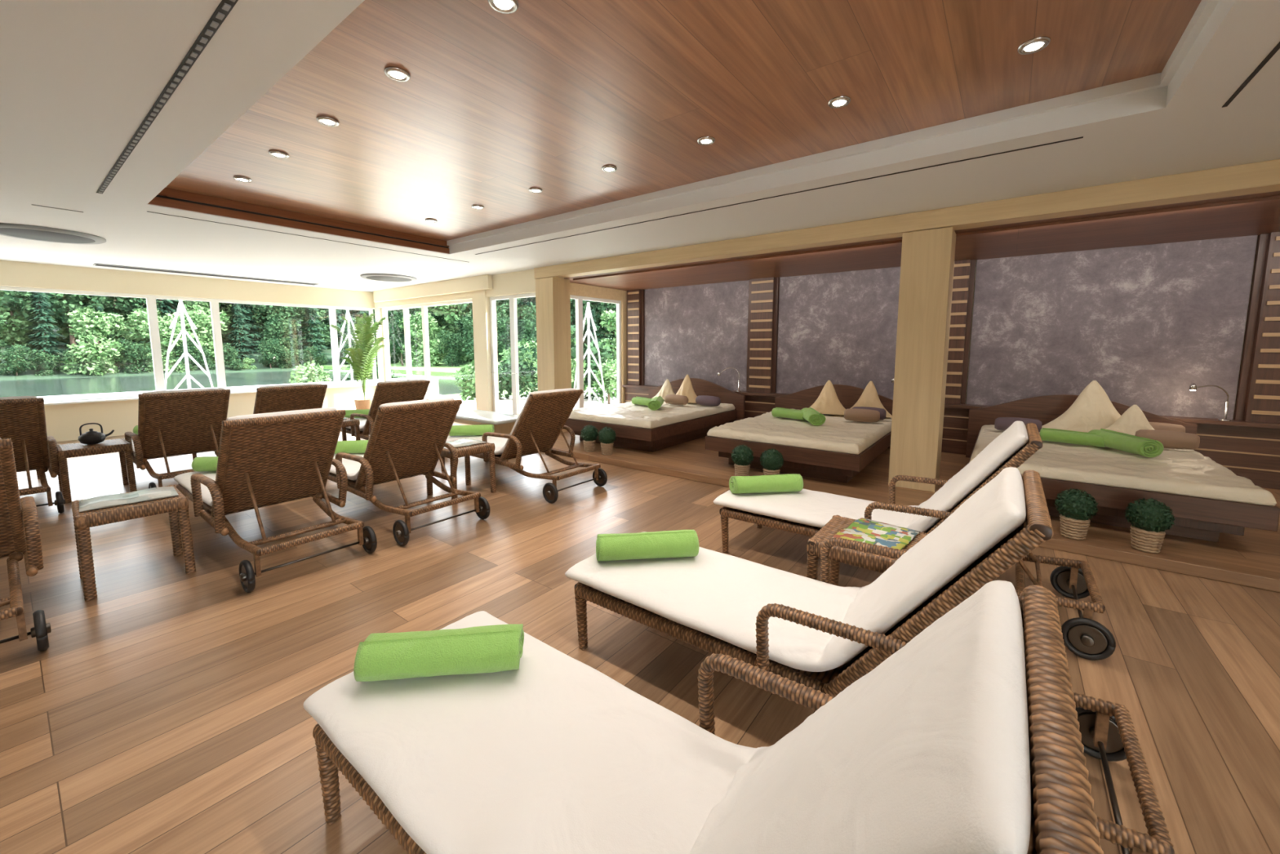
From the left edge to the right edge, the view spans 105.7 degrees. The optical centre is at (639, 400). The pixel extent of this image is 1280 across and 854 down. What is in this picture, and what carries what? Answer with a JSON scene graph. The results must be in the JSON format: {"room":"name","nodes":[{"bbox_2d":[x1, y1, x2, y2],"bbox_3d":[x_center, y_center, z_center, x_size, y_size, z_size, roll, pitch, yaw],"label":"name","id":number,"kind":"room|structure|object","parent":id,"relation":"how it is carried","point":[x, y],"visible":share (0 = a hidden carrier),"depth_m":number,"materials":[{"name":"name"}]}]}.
{"room":"spa","nodes":[
{"label":"spa","id":0,"kind":"room"},
{"bbox_2d":[0,259,376,441],"bbox_3d":[-8.600,-0.766,7.973,0.420,2.690,8.600,5,8,37],"label":"wall","id":1,"kind":"structure","parent":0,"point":[64,422],"depth_m":8.07,"materials":[{"name":"beige paint"}]},
{"bbox_2d":[0,285,160,402],"bbox_3d":[-8.918,-0.846,7.557,0.070,1.718,1.970,5,8,37],"label":"window","id":2,"kind":"structure","parent":1,"relation":"attached to","point":[148,303],"depth_m":7.92,"materials":[{"name":"white"}]},
{"bbox_2d":[151,294,222,391],"bbox_3d":[-8.074,-0.968,8.667,0.070,1.718,0.830,5,8,37],"label":"window","id":3,"kind":"structure","parent":1,"relation":"attached to","point":[153,297],"depth_m":8.55,"materials":[{"name":"white"}]},
{"bbox_2d":[214,298,337,391],"bbox_3d":[-7.233,-1.089,9.773,0.070,1.718,1.960,5,8,37],"label":"window","id":4,"kind":"structure","parent":1,"relation":"attached to","point":[216,300],"depth_m":9.43,"materials":[{"name":"white"}]},
{"bbox_2d":[333,306,377,385],"bbox_3d":[-6.391,-1.210,10.879,0.070,1.718,0.830,5,8,37],"label":"window","id":5,"kind":"structure","parent":1,"relation":"attached to","point":[371,310],"depth_m":10.68,"materials":[{"name":"white"}]},
{"bbox_2d":[373,269,561,412],"bbox_3d":[-3.632,-0.929,9.460,5.940,2.690,0.220,5,8,37],"label":"wall","id":6,"kind":"structure","parent":0,"point":[523,282],"depth_m":8.74,"materials":[{"name":"beige paint"}]},
{"bbox_2d":[381,306,410,381],"bbox_3d":[-5.444,-0.950,10.849,1.020,2.228,0.070,5,8,37],"label":"window","id":7,"kind":"structure","parent":6,"relation":"in","point":[383,309],"depth_m":11.04,"materials":[{"name":"white"}]},
{"bbox_2d":[404,303,430,399],"bbox_3d":[-4.739,-0.892,10.318,0.750,2.228,0.070,5,8,37],"label":"window","id":8,"kind":"structure","parent":6,"relation":"in","point":[406,308],"depth_m":10.43,"materials":[{"name":"white"}]},
{"bbox_2d":[373,274,493,302],"bbox_3d":[-4.254,-2.177,9.614,4.200,0.239,0.090,5,8,37],"label":"trim","id":9,"kind":"structure","parent":6,"relation":"attached to","point":[480,282],"depth_m":9.29,"materials":[{"name":"beige paint"}]},
{"bbox_2d":[422,298,471,399],"bbox_3d":[-3.706,-0.807,9.542,1.840,2.228,0.070,5,8,37],"label":"window","id":10,"kind":"structure","parent":6,"relation":"in","point":[462,301],"depth_m":10.00,"materials":[{"name":"white"}]},
{"bbox_2d":[489,294,514,414],"bbox_3d":[-2.421,-0.650,8.549,0.600,2.324,0.122,5,8,37],"label":"door","id":11,"kind":"structure","parent":6,"relation":"in","point":[492,307],"depth_m":8.64,"materials":[{"name":"white"}]},
{"bbox_2d":[511,292,535,414],"bbox_3d":[-1.907,-0.608,8.162,0.690,2.324,0.122,5,8,37],"label":"door","id":12,"kind":"structure","parent":6,"relation":"in","point":[513,297],"depth_m":8.32,"materials":[{"name":"white"}]},
{"bbox_2d":[569,282,626,403],"bbox_3d":[-0.839,-0.781,8.846,0.150,2.529,1.850,5,8,37],"label":"wall","id":13,"kind":"structure","parent":0,"point":[575,289],"depth_m":9.24,"materials":[{"name":"beige paint"}]},
{"bbox_2d":[569,294,582,408],"bbox_3d":[-1.224,-0.667,8.338,0.070,2.244,0.540,5,8,37],"label":"window","id":14,"kind":"structure","parent":13,"relation":"in","point":[578,330],"depth_m":8.48,"materials":[{"name":"white"}]},
{"bbox_2d":[580,296,621,407],"bbox_3d":[-0.727,-0.739,8.992,0.070,2.244,1.110,5,8,37],"label":"window","id":15,"kind":"structure","parent":13,"relation":"in","point":[618,303],"depth_m":9.29,"materials":[{"name":"white"}]},
{"bbox_2d":[0,422,1279,853],"bbox_3d":[-1.843,1.076,4.421,15.700,0.200,10.800,5,8,37],"label":"floor","id":16,"kind":"structure","parent":0,"point":[163,711],"depth_m":2.33,"materials":[{"name":"brown wood"}]},
{"bbox_2d":[0,437,51,651],"bbox_3d":[-3.839,0.661,2.577,2.082,1.023,0.782,5,8,37],"label":"sun lounger","id":17,"kind":"object","parent":16,"relation":"on","point":[20,531],"visible":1,"depth_m":2.53,"materials":[{"name":"wicker"}]},
{"bbox_2d":[0,395,65,513],"bbox_3d":[-6.050,0.451,4.500,2.082,1.023,0.782,5,8,37],"label":"sun lounger","id":18,"kind":"object","parent":16,"relation":"on","point":[22,418],"visible":0.86,"depth_m":4.33,"materials":[{"name":"wicker"}]},
{"bbox_2d":[57,437,137,503],"bbox_3d":[-5.401,0.680,4.814,0.482,0.498,0.482,5,8,37],"label":"wicker side table","id":19,"kind":"object","parent":16,"relation":"on","point":[121,446],"visible":0.91,"depth_m":4.73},
{"bbox_2d":[78,422,114,444],"bbox_3d":[-5.383,0.326,4.782,0.222,0.206,0.184,-2,7,-18],"label":"teapot","id":20,"kind":"object","parent":19,"relation":"on","point":[91,437],"visible":1,"depth_m":4.74,"materials":[{"name":"black metal"}]},
{"bbox_2d":[71,484,195,601],"bbox_3d":[-3.210,0.870,3.080,0.482,0.498,0.482,5,8,39],"label":"wicker side table","id":21,"kind":"object","parent":16,"relation":"on","point":[176,507],"visible":0.72,"depth_m":2.94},
{"bbox_2d":[79,486,178,511],"bbox_3d":[-3.210,0.612,3.051,0.290,0.014,0.420,5,8,41],"label":"tabletop","id":22,"kind":"object","parent":21,"relation":"on","point":[114,500],"visible":1,"depth_m":3.02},
{"bbox_2d":[124,387,230,488],"bbox_3d":[-5.102,0.360,5.334,2.082,1.023,0.782,5,8,37],"label":"sun lounger","id":23,"kind":"object","parent":16,"relation":"on","point":[171,423],"visible":0.81,"depth_m":4.97,"materials":[{"name":"wicker"}]},
{"bbox_2d":[124,387,224,451],"bbox_3d":[-5.249,0.188,5.426,1.714,0.701,0.663,5,8,37],"label":"backrest","id":24,"kind":"object","parent":23,"relation":"on","point":[193,423],"depth_m":5.00,"materials":[{"name":"brown wicker"}]},
{"bbox_2d":[173,407,377,592],"bbox_3d":[-2.879,0.541,3.675,2.082,1.023,0.782,5,8,37],"label":"sun lounger","id":25,"kind":"object","parent":16,"relation":"on","point":[271,458],"visible":0.98,"depth_m":3.32,"materials":[{"name":"wicker"}]},
{"bbox_2d":[191,456,217,471],"bbox_3d":[-3.505,0.537,4.145,0.504,0.136,0.174,-1,6,-7],"label":"rolled towel","id":26,"kind":"object","parent":25,"relation":"on","point":[204,464],"visible":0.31,"depth_m":4.06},
{"bbox_2d":[173,407,336,506],"bbox_3d":[-3.026,0.369,3.767,1.714,0.701,0.663,5,8,37],"label":"seat cushion","id":27,"kind":"object","parent":25,"relation":"on","point":[266,464],"depth_m":3.36,"materials":[{"name":"white fabric"}]},
{"bbox_2d":[253,382,327,413],"bbox_3d":[-4.519,0.285,6.017,2.082,1.023,0.782,5,8,37],"label":"sun lounger","id":28,"kind":"object","parent":16,"relation":"on","point":[282,397],"visible":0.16,"depth_m":5.58,"materials":[{"name":"wicker"}]},
{"bbox_2d":[328,312,387,409],"bbox_3d":[-5.736,-0.724,10.121,1.158,2.140,1.081,5,8,37],"label":"potted palm","id":29,"kind":"object","parent":16,"relation":"on","point":[365,360],"visible":0.98,"depth_m":10.00,"materials":[{"name":"plant"}]},
{"bbox_2d":[340,378,430,439],"bbox_3d":[-3.599,0.207,6.733,2.082,1.023,0.782,5,8,37],"label":"sun lounger","id":30,"kind":"object","parent":16,"relation":"on","point":[404,390],"visible":0.34,"depth_m":6.30,"materials":[{"name":"wicker"}]},
{"bbox_2d":[327,397,490,546],"bbox_3d":[-2.294,0.468,4.344,2.082,1.023,0.782,5,8,37],"label":"sun lounger","id":31,"kind":"object","parent":16,"relation":"on","point":[407,439],"visible":0.87,"depth_m":3.99,"materials":[{"name":"wicker"}]},
{"bbox_2d":[334,440,368,453],"bbox_3d":[-2.920,0.464,4.815,0.504,0.136,0.174,-1,6,-7],"label":"rolled towel","id":32,"kind":"object","parent":31,"relation":"on","point":[357,446],"visible":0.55,"depth_m":4.75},
{"bbox_2d":[329,397,453,479],"bbox_3d":[-2.441,0.296,4.437,1.714,0.701,0.663,5,8,37],"label":"seat cushion","id":33,"kind":"object","parent":31,"relation":"on","point":[402,444],"depth_m":4.04,"materials":[{"name":"wicker"}]},
{"bbox_2d":[426,440,496,499],"bbox_3d":[-1.773,0.681,4.804,0.482,0.498,0.482,5,8,37],"label":"wicker side table","id":34,"kind":"object","parent":16,"relation":"on","point":[466,451],"visible":0.41,"depth_m":4.76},
{"bbox_2d":[453,407,519,434],"bbox_3d":[-2.639,0.415,7.375,2.300,0.469,0.600,5,8,37],"label":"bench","id":35,"kind":"object","parent":16,"relation":"on","point":[504,423],"visible":0.27,"depth_m":6.86,"materials":[{"name":"fabric"}]},
{"bbox_2d":[440,387,607,502],"bbox_3d":[-1.380,0.362,5.315,2.082,1.023,0.782,5,8,37],"label":"sun lounger","id":36,"kind":"object","parent":16,"relation":"on","point":[544,415],"visible":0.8,"depth_m":4.96,"materials":[{"name":"wicker"}]},
{"bbox_2d":[448,424,494,435],"bbox_3d":[-2.006,0.358,5.785,0.504,0.136,0.174,-1,6,-7],"label":"rolled towel","id":37,"kind":"object","parent":36,"relation":"on","point":[473,429],"visible":0.94,"depth_m":5.72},
{"bbox_2d":[445,387,576,454],"bbox_3d":[-1.527,0.190,5.408,1.714,0.701,0.663,5,8,37],"label":"seat cushion","id":38,"kind":"object","parent":36,"relation":"on","point":[540,423],"depth_m":5.01,"materials":[{"name":"white fabric"}]},
{"bbox_2d":[302,580,1103,853],"bbox_3d":[-0.015,0.822,1.110,2.082,1.023,0.782,5,8,37],"label":"sun lounger","id":39,"kind":"object","parent":16,"relation":"on","point":[966,738],"visible":0.9,"depth_m":1.04,"materials":[{"name":"fabric"}]},
{"bbox_2d":[353,623,524,681],"bbox_3d":[-0.641,0.817,1.581,0.504,0.136,0.174,-1,6,-7],"label":"rolled towel","id":40,"kind":"object","parent":39,"relation":"on","point":[381,656],"visible":1,"depth_m":1.52,"materials":[{"name":"fabric"}]},
{"bbox_2d":[805,515,928,586],"bbox_3d":[1.157,0.936,2.476,0.482,0.498,0.482,5,8,37],"label":"wicker side table","id":41,"kind":"object","parent":16,"relation":"on","point":[875,562],"visible":0.37,"depth_m":2.39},
{"bbox_2d":[832,517,920,549],"bbox_3d":[1.194,0.678,2.445,0.290,0.014,0.420,6,9,44],"label":"magazine","id":42,"kind":"object","parent":41,"relation":"on","point":[863,530],"visible":0.84,"depth_m":2.44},
{"bbox_2d":[564,466,1175,853],"bbox_3d":[0.658,0.729,1.963,2.082,1.023,0.782,5,8,37],"label":"sun lounger","id":43,"kind":"object","parent":16,"relation":"on","point":[824,637],"visible":0.78,"depth_m":1.68,"materials":[{"name":"fabric"}]},
{"bbox_2d":[595,529,698,560],"bbox_3d":[0.032,0.724,2.433,0.504,0.136,0.174,-1,6,-7],"label":"rolled towel","id":44,"kind":"object","parent":43,"relation":"on","point":[677,543],"visible":1,"depth_m":2.37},
{"bbox_2d":[564,466,1026,671],"bbox_3d":[0.512,0.556,2.055,1.714,0.701,0.663,5,8,37],"label":"seat cushion","id":45,"kind":"object","parent":43,"relation":"on","point":[717,594],"depth_m":1.79,"materials":[{"name":"white fabric"}]},
{"bbox_2d":[713,421,1115,660],"bbox_3d":[1.541,0.609,3.057,2.082,1.023,0.782,5,8,37],"label":"sun lounger","id":46,"kind":"object","parent":16,"relation":"on","point":[805,512],"visible":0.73,"depth_m":2.76,"materials":[{"name":"fabric"}]},
{"bbox_2d":[728,473,803,493],"bbox_3d":[0.915,0.605,3.527,0.504,0.136,0.174,-1,6,-7],"label":"rolled towel","id":47,"kind":"object","parent":46,"relation":"on","point":[791,482],"visible":1,"depth_m":3.46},
{"bbox_2d":[713,421,1028,532],"bbox_3d":[1.394,0.436,3.149,1.714,0.701,0.663,5,8,37],"label":"seat cushion","id":48,"kind":"object","parent":46,"relation":"on","point":[795,509],"depth_m":3.05,"materials":[{"name":"white fabric"}]},
{"bbox_2d":[551,431,1279,592],"bbox_3d":[2.670,0.806,5.599,9.530,0.079,3.020,5,8,37],"label":"platform","id":49,"kind":"object","parent":16,"relation":"on","point":[1251,559],"visible":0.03,"depth_m":3.65,"materials":[{"name":"brown wood"}]},
{"bbox_2d":[535,276,571,431],"bbox_3d":[-1.387,-0.705,7.833,0.400,2.439,0.370,5,8,37],"label":"pillar","id":50,"kind":"structure","parent":49,"relation":"on","point":[553,304],"depth_m":7.66,"materials":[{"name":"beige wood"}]},
{"bbox_2d":[580,424,598,452],"bbox_3d":[-0.665,0.499,6.390,0.241,0.358,0.238,-3,7,-26],"label":"boxwood","id":51,"kind":"object","parent":49,"relation":"on","point":[588,433],"visible":1,"depth_m":6.33,"materials":[{"name":"plant"}]},
{"bbox_2d":[598,426,616,455],"bbox_3d":[-0.423,0.518,6.217,0.241,0.358,0.238,4,7,33],"label":"boxwood","id":52,"kind":"object","parent":49,"relation":"on","point":[606,436],"visible":1,"depth_m":6.15,"materials":[{"name":"plant"}]},
{"bbox_2d":[563,377,745,452],"bbox_3d":[0.211,0.139,7.467,1.900,0.840,2.430,5,8,37],"label":"daybed","id":53,"kind":"object","parent":49,"relation":"on","point":[637,427],"visible":0.74,"depth_m":6.85,"materials":[{"name":"fabric"}]},
{"bbox_2d":[730,444,753,475],"bbox_3d":[1.071,0.643,5.081,0.241,0.358,0.238,0,6,-1],"label":"boxwood","id":54,"kind":"object","parent":49,"relation":"on","point":[742,456],"visible":0.94,"depth_m":5.02,"materials":[{"name":"plant"}]},
{"bbox_2d":[760,448,783,475],"bbox_3d":[1.329,0.664,4.889,0.238,0.358,0.241,-5,8,-39],"label":"boxwood","id":55,"kind":"object","parent":49,"relation":"on","point":[771,460],"visible":0.86,"depth_m":4.82,"materials":[{"name":"plant"}]},
{"bbox_2d":[705,384,893,483],"bbox_3d":[2.141,0.298,6.016,1.900,0.840,2.430,5,8,37],"label":"daybed","id":56,"kind":"object","parent":49,"relation":"on","point":[838,449],"visible":0.72,"depth_m":5.27,"materials":[{"name":"fabric"}]},
{"bbox_2d":[808,380,845,415],"bbox_3d":[2.556,-0.031,6.598,0.662,0.473,0.261,5,8,36],"label":"cushion","id":57,"kind":"object","parent":56,"relation":"on","point":[828,402],"visible":0.88,"depth_m":6.53,"materials":[{"name":"beige fabric"}]},
{"bbox_2d":[844,408,879,422],"bbox_3d":[2.712,0.187,5.929,0.400,0.160,0.160,4,7,31],"label":"bolster pillow","id":58,"kind":"object","parent":56,"relation":"on","point":[854,415],"visible":1,"depth_m":5.87,"materials":[{"name":"brown fabric"}]},
{"bbox_2d":[849,381,892,417],"bbox_3d":[3.047,-0.017,6.450,0.259,0.472,0.661,-5,8,-39],"label":"cushion","id":59,"kind":"object","parent":56,"relation":"on","point":[869,397],"visible":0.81,"depth_m":6.39,"materials":[{"name":"beige fabric"}]},
{"bbox_2d":[888,226,955,492],"bbox_3d":[2.744,-0.365,4.727,0.400,2.439,0.370,5,8,37],"label":"pillar","id":60,"kind":"structure","parent":49,"relation":"on","point":[927,256],"depth_m":4.57,"materials":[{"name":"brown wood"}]},
{"bbox_2d":[622,384,1279,489],"bbox_3d":[3.520,0.326,6.678,9.530,0.640,0.219,5,8,37],"label":"shelf","id":61,"kind":"object","parent":49,"relation":"on","point":[1251,451],"visible":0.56,"depth_m":4.88,"materials":[{"name":"brown wood"}]},
{"bbox_2d":[1053,488,1097,540],"bbox_3d":[3.140,0.815,3.501,0.241,0.358,0.238,4,7,32],"label":"boxwood","id":62,"kind":"object","parent":49,"relation":"on","point":[1077,508],"visible":1,"depth_m":3.45,"materials":[{"name":"plant"}]},
{"bbox_2d":[965,394,1279,542],"bbox_3d":[4.127,0.461,4.522,1.900,0.840,2.430,5,8,37],"label":"daybed","id":63,"kind":"object","parent":49,"relation":"on","point":[1206,499],"visible":0.56,"depth_m":3.64,"materials":[{"name":"fabric"}]},
{"bbox_2d":[994,417,1041,431],"bbox_3d":[4.049,0.267,5.197,0.400,0.160,0.160,4,7,31],"label":"bolster pillow","id":64,"kind":"object","parent":63,"relation":"on","point":[1002,424],"visible":0.69,"depth_m":5.18,"materials":[{"name":"grey fabric"}]},
{"bbox_2d":[1040,427,1104,447],"bbox_3d":[4.082,0.352,4.583,0.160,0.125,0.464,-5,8,-41],"label":"rolled towel","id":65,"kind":"object","parent":63,"relation":"on","point":[1046,433],"visible":1,"depth_m":4.54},
{"bbox_2d":[1041,380,1120,432],"bbox_3d":[4.775,0.081,5.110,0.942,0.573,0.308,4,8,35],"label":"cushion","id":66,"kind":"object","parent":63,"relation":"on","point":[1092,409],"visible":0.84,"depth_m":5.07,"materials":[{"name":"beige fabric"}]},
{"bbox_2d":[1088,428,1164,457],"bbox_3d":[4.255,0.370,4.274,0.198,0.155,0.575,1,6,7],"label":"rolled towel","id":67,"kind":"object","parent":63,"relation":"on","point":[1148,447],"visible":0.88,"depth_m":4.12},
{"bbox_2d":[1104,404,1154,435],"bbox_3d":[4.827,0.240,4.753,0.246,0.380,0.622,-5,8,-36],"label":"cushion","id":68,"kind":"object","parent":63,"relation":"on","point":[1133,420],"visible":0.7,"depth_m":4.74,"materials":[{"name":"beige fabric"}]},
{"bbox_2d":[1134,429,1199,449],"bbox_3d":[4.761,0.355,4.388,0.400,0.160,0.160,6,8,43],"label":"bolster pillow","id":69,"kind":"object","parent":63,"relation":"on","point":[1169,439],"visible":0.75,"depth_m":4.32,"materials":[{"name":"brown fabric"}]},
{"bbox_2d":[1124,497,1175,553],"bbox_3d":[3.438,0.840,3.278,0.238,0.358,0.241,-3,7,-26],"label":"boxwood","id":70,"kind":"object","parent":49,"relation":"on","point":[1150,519],"visible":1,"depth_m":3.23,"materials":[{"name":"plant"}]},
{"bbox_2d":[0,0,1279,292],"bbox_3d":[-2.476,-1.810,3.263,15.700,0.410,8.700,5,8,37],"label":"ceiling","id":71,"kind":"structure","parent":0,"point":[79,78],"depth_m":3.15,"materials":[{"name":"white paint"}]},
{"bbox_2d":[0,222,106,244],"bbox_3d":[-6.514,-1.811,5.313,0.900,0.032,0.900,5,8,37],"label":"ceiling vent","id":72,"kind":"object","parent":71,"relation":"in","point":[15,230],"visible":1,"depth_m":5.25,"materials":[{"name":"grey"}]},
{"bbox_2d":[96,0,238,193],"bbox_3d":[-1.044,-1.398,1.419,8.350,0.008,0.034,5,8,37],"label":"ceiling vent","id":73,"kind":"object","parent":71,"relation":"in","point":[224,7],"visible":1,"depth_m":2.24,"materials":[{"name":"black"}]},
{"bbox_2d":[93,262,319,284],"bbox_3d":[-7.288,-2.160,8.431,0.220,0.016,2.950,5,8,37],"label":"ceiling vent","id":74,"kind":"object","parent":71,"relation":"in","point":[95,264],"visible":1,"depth_m":8.16,"materials":[{"name":"grey"}]},
{"bbox_2d":[147,187,449,253],"bbox_3d":[-3.433,-1.921,5.364,0.020,0.164,2.877,5,8,37],"label":"ceiling recess edge","id":75,"kind":"structure","parent":71,"relation":"attached to","point":[168,197],"depth_m":5.04,"materials":[{"name":"brown wood"}]},
{"bbox_2d":[360,273,417,282],"bbox_3d":[-4.474,-2.177,8.653,0.900,0.032,0.900,5,8,37],"label":"ceiling vent","id":76,"kind":"object","parent":71,"relation":"in","point":[375,277],"visible":1,"depth_m":8.52,"materials":[{"name":"grey"}]},
{"bbox_2d":[164,0,1201,240],"bbox_3d":[-0.784,-1.831,3.360,6.640,0.090,2.860,5,8,37],"label":"wood panel","id":77,"kind":"object","parent":71,"relation":"attached to","point":[494,106],"depth_m":2.69,"materials":[{"name":"wood"}]},
{"bbox_2d":[475,136,1083,254],"bbox_3d":[0.210,-1.759,4.698,6.070,0.004,0.017,5,8,37],"label":"ceiling air slot","id":78,"kind":"structure","parent":71,"relation":"attached to","point":[1082,136],"depth_m":3.72,"materials":[{"name":"black"}]},
{"bbox_2d":[446,0,1219,245],"bbox_3d":[-0.784,-1.756,3.368,6.660,0.059,2.880,5,8,37],"label":"trim","id":79,"kind":"structure","parent":71,"relation":"attached to","point":[1205,9],"depth_m":3.10,"materials":[{"name":"white paint"}]},
{"bbox_2d":[533,159,1279,279],"bbox_3d":[2.242,-1.695,4.857,9.650,0.164,0.220,5,8,37],"label":"beam","id":80,"kind":"structure","parent":71,"relation":"attached to","point":[1260,177],"depth_m":4.19,"materials":[{"name":"wood"}]},
{"bbox_2d":[573,195,1279,279],"bbox_3d":[2.598,-1.616,4.963,9.180,0.024,0.015,5,8,37],"label":"valance","id":81,"kind":"object","parent":71,"relation":"attached to","point":[1277,197],"visible":1,"depth_m":4.36,"materials":[{"name":"brown wood"}]},
{"bbox_2d":[1017,35,1051,54],"bbox_3d":[1.846,-1.660,2.274,0.124,0.012,0.124,5,8,37],"label":"recessed light","id":82,"kind":"object","parent":71,"relation":"in","point":[1036,44],"visible":1,"depth_m":2.26,"materials":[{"name":"silver metal"}]},
{"bbox_2d":[563,191,1279,290],"bbox_3d":[3.019,-1.998,5.715,9.900,0.570,2.350,5,8,37],"label":"ceiling alcove","id":83,"kind":"structure","parent":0,"point":[1255,218],"depth_m":5.06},
{"bbox_2d":[965,235,1257,419],"bbox_3d":[3.667,-0.784,6.710,9.900,3.000,0.200,5,8,37],"label":"wall","id":84,"kind":"structure","parent":0,"point":[1257,236],"depth_m":6.09,"materials":[{"name":"brown paint"}]},
{"bbox_2d":[626,288,644,385],"bbox_3d":[-0.099,-1.195,9.318,0.390,1.808,0.133,5,8,37],"label":"pilaster","id":85,"kind":"object","parent":84,"relation":"attached to","point":[635,298],"visible":1,"depth_m":9.26,"materials":[{"name":"brown wood"}]},
{"bbox_2d":[644,280,748,391],"bbox_3d":[0.937,-1.117,8.604,2.110,1.808,0.028,5,8,37],"label":"plaster panel","id":86,"kind":"object","parent":84,"relation":"attached to","point":[700,331],"visible":0.93,"depth_m":8.51,"materials":[{"name":"paint"}]},
{"bbox_2d":[746,276,779,393],"bbox_3d":[1.950,-1.026,7.777,0.490,1.808,0.133,5,8,37],"label":"slatted wall panel","id":87,"kind":"object","parent":84,"relation":"attached to","point":[763,293],"visible":1,"depth_m":7.71,"materials":[{"name":"brown wood"}]},
{"bbox_2d":[776,266,900,399],"bbox_3d":[3.003,-0.947,7.051,2.050,1.808,0.028,5,8,37],"label":"plaster panel","id":88,"kind":"object","parent":84,"relation":"attached to","point":[839,327],"visible":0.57,"depth_m":7.09,"materials":[{"name":"paint"}]},
{"bbox_2d":[944,259,976,404],"bbox_3d":[3.980,-0.860,6.251,0.460,1.808,0.133,5,8,37],"label":"slatted wall panel","id":89,"kind":"object","parent":84,"relation":"attached to","point":[964,270],"visible":0.5,"depth_m":6.14,"materials":[{"name":"brown wood"}]},
{"bbox_2d":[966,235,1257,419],"bbox_3d":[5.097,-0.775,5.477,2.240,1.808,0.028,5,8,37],"label":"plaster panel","id":90,"kind":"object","parent":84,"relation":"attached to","point":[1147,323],"visible":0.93,"depth_m":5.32,"materials":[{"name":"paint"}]},
{"bbox_2d":[1233,231,1279,423],"bbox_3d":[6.158,-0.680,4.614,0.480,1.808,0.133,5,8,37],"label":"slatted wall panel","id":91,"kind":"object","parent":84,"relation":"attached to","point":[1258,393],"visible":1,"depth_m":4.68,"materials":[{"name":"brown wood"}]},
{"label":"outside","id":92,"kind":"structure","parent":0,"visible":0},
{"bbox_2d":[439,387,617,413],"bbox_3d":[22.273,-0.131,18.355,46.500,0.770,84.000,5,8,37],"label":"ground","id":93,"kind":"structure","parent":92,"point":[505,406],"depth_m":12.93,"materials":[{"name":"stone"}]},
{"bbox_2d":[164,300,213,390],"bbox_3d":[-8.320,-0.554,8.918,0.043,2.544,0.870,5,8,37],"label":"trellis","id":94,"kind":"object","parent":93,"relation":"on","point":[181,309],"visible":0.63,"depth_m":8.85,"materials":[{"name":"white"}]},
{"bbox_2d":[37,376,439,399],"bbox_3d":[-12.213,0.555,6.830,0.300,0.809,20.000,5,8,37],"label":"parapet","id":95,"kind":"object","parent":93,"relation":"on","point":[434,380],"visible":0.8,"depth_m":11.47,"materials":[{"name":"paint"}]},
{"bbox_2d":[287,360,331,383],"bbox_3d":[-9.096,-0.424,13.349,1.546,1.341,1.226,5,8,37],"label":"shrub","id":96,"kind":"object","parent":93,"relation":"on","point":[314,374],"visible":0.44,"depth_m":13.18,"materials":[{"name":"green plant"}]},
{"bbox_2d":[449,359,475,400],"bbox_3d":[-4.731,-0.518,14.208,1.226,1.341,1.546,1,6,12],"label":"shrub","id":97,"kind":"object","parent":93,"relation":"on","point":[467,383],"visible":0.41,"depth_m":13.79,"materials":[{"name":"green plant"}]},
{"bbox_2d":[497,344,537,399],"bbox_3d":[-3.606,-0.758,13.699,1.763,1.606,1.289,-3,7,-26],"label":"shrub","id":98,"kind":"object","parent":93,"relation":"on","point":[504,381],"visible":0.72,"depth_m":13.58,"materials":[{"name":"green plant"}]},
{"bbox_2d":[498,337,537,391],"bbox_3d":[-3.644,-1.161,16.004,1.634,1.788,2.062,3,7,29],"label":"shrub","id":99,"kind":"object","parent":93,"relation":"on","point":[520,344],"visible":0.23,"depth_m":15.67,"materials":[{"name":"green plant"}]},
{"bbox_2d":[535,324,615,400],"bbox_3d":[-1.777,-1.194,14.261,2.645,2.410,1.934,5,8,39],"label":"shrub","id":100,"kind":"object","parent":93,"relation":"on","point":[603,353],"visible":0.29,"depth_m":13.98,"materials":[{"name":"green plant"}]},
{"bbox_2d":[573,302,606,408],"bbox_3d":[-0.992,-0.723,9.441,0.043,2.324,1.030,5,8,37],"label":"trellis","id":101,"kind":"object","parent":93,"relation":"on","point":[588,313],"visible":0.68,"depth_m":9.45,"materials":[{"name":"white"}]},
{"bbox_2d":[591,359,617,404],"bbox_3d":[-0.707,-0.489,12.607,1.090,1.192,1.374,-5,8,-36],"label":"shrub","id":102,"kind":"object","parent":93,"relation":"on","point":[610,377],"visible":0.62,"depth_m":12.55,"materials":[{"name":"green plant"}]},
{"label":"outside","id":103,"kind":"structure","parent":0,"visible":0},
{"bbox_2d":[0,308,613,380],"bbox_3d":[-76.957,-14.895,69.533,84.000,19.798,200.000,5,8,37],"label":"wooded hillside","id":104,"kind":"structure","parent":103,"point":[29,374],"depth_m":45.81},
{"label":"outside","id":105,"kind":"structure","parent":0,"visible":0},
{"bbox_2d":[0,289,616,376],"bbox_3d":[-18.510,-11.339,32.581,107.528,22.238,127.233,5,8,37],"label":"trees","id":106,"kind":"object","parent":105,"point":[103,322],"visible":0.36,"depth_m":48.99,"materials":[{"name":"green plant"}]},
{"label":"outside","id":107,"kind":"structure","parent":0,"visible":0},
{"bbox_2d":[0,369,528,397],"bbox_3d":[-60.902,4.455,-14.980,45.400,0.500,142.000,5,8,37],"label":"lake water","id":108,"kind":"structure","parent":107,"point":[83,385],"depth_m":34.33,"materials":[{"name":"liquid"}]},
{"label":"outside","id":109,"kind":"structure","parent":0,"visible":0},
{"bbox_2d":[323,357,608,397],"bbox_3d":[-2.260,-4.203,57.764,49.570,0.700,70.400,5,8,37],"label":"lawn","id":110,"kind":"structure","parent":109,"point":[442,371],"depth_m":44.74,"materials":[{"name":"green plant"}]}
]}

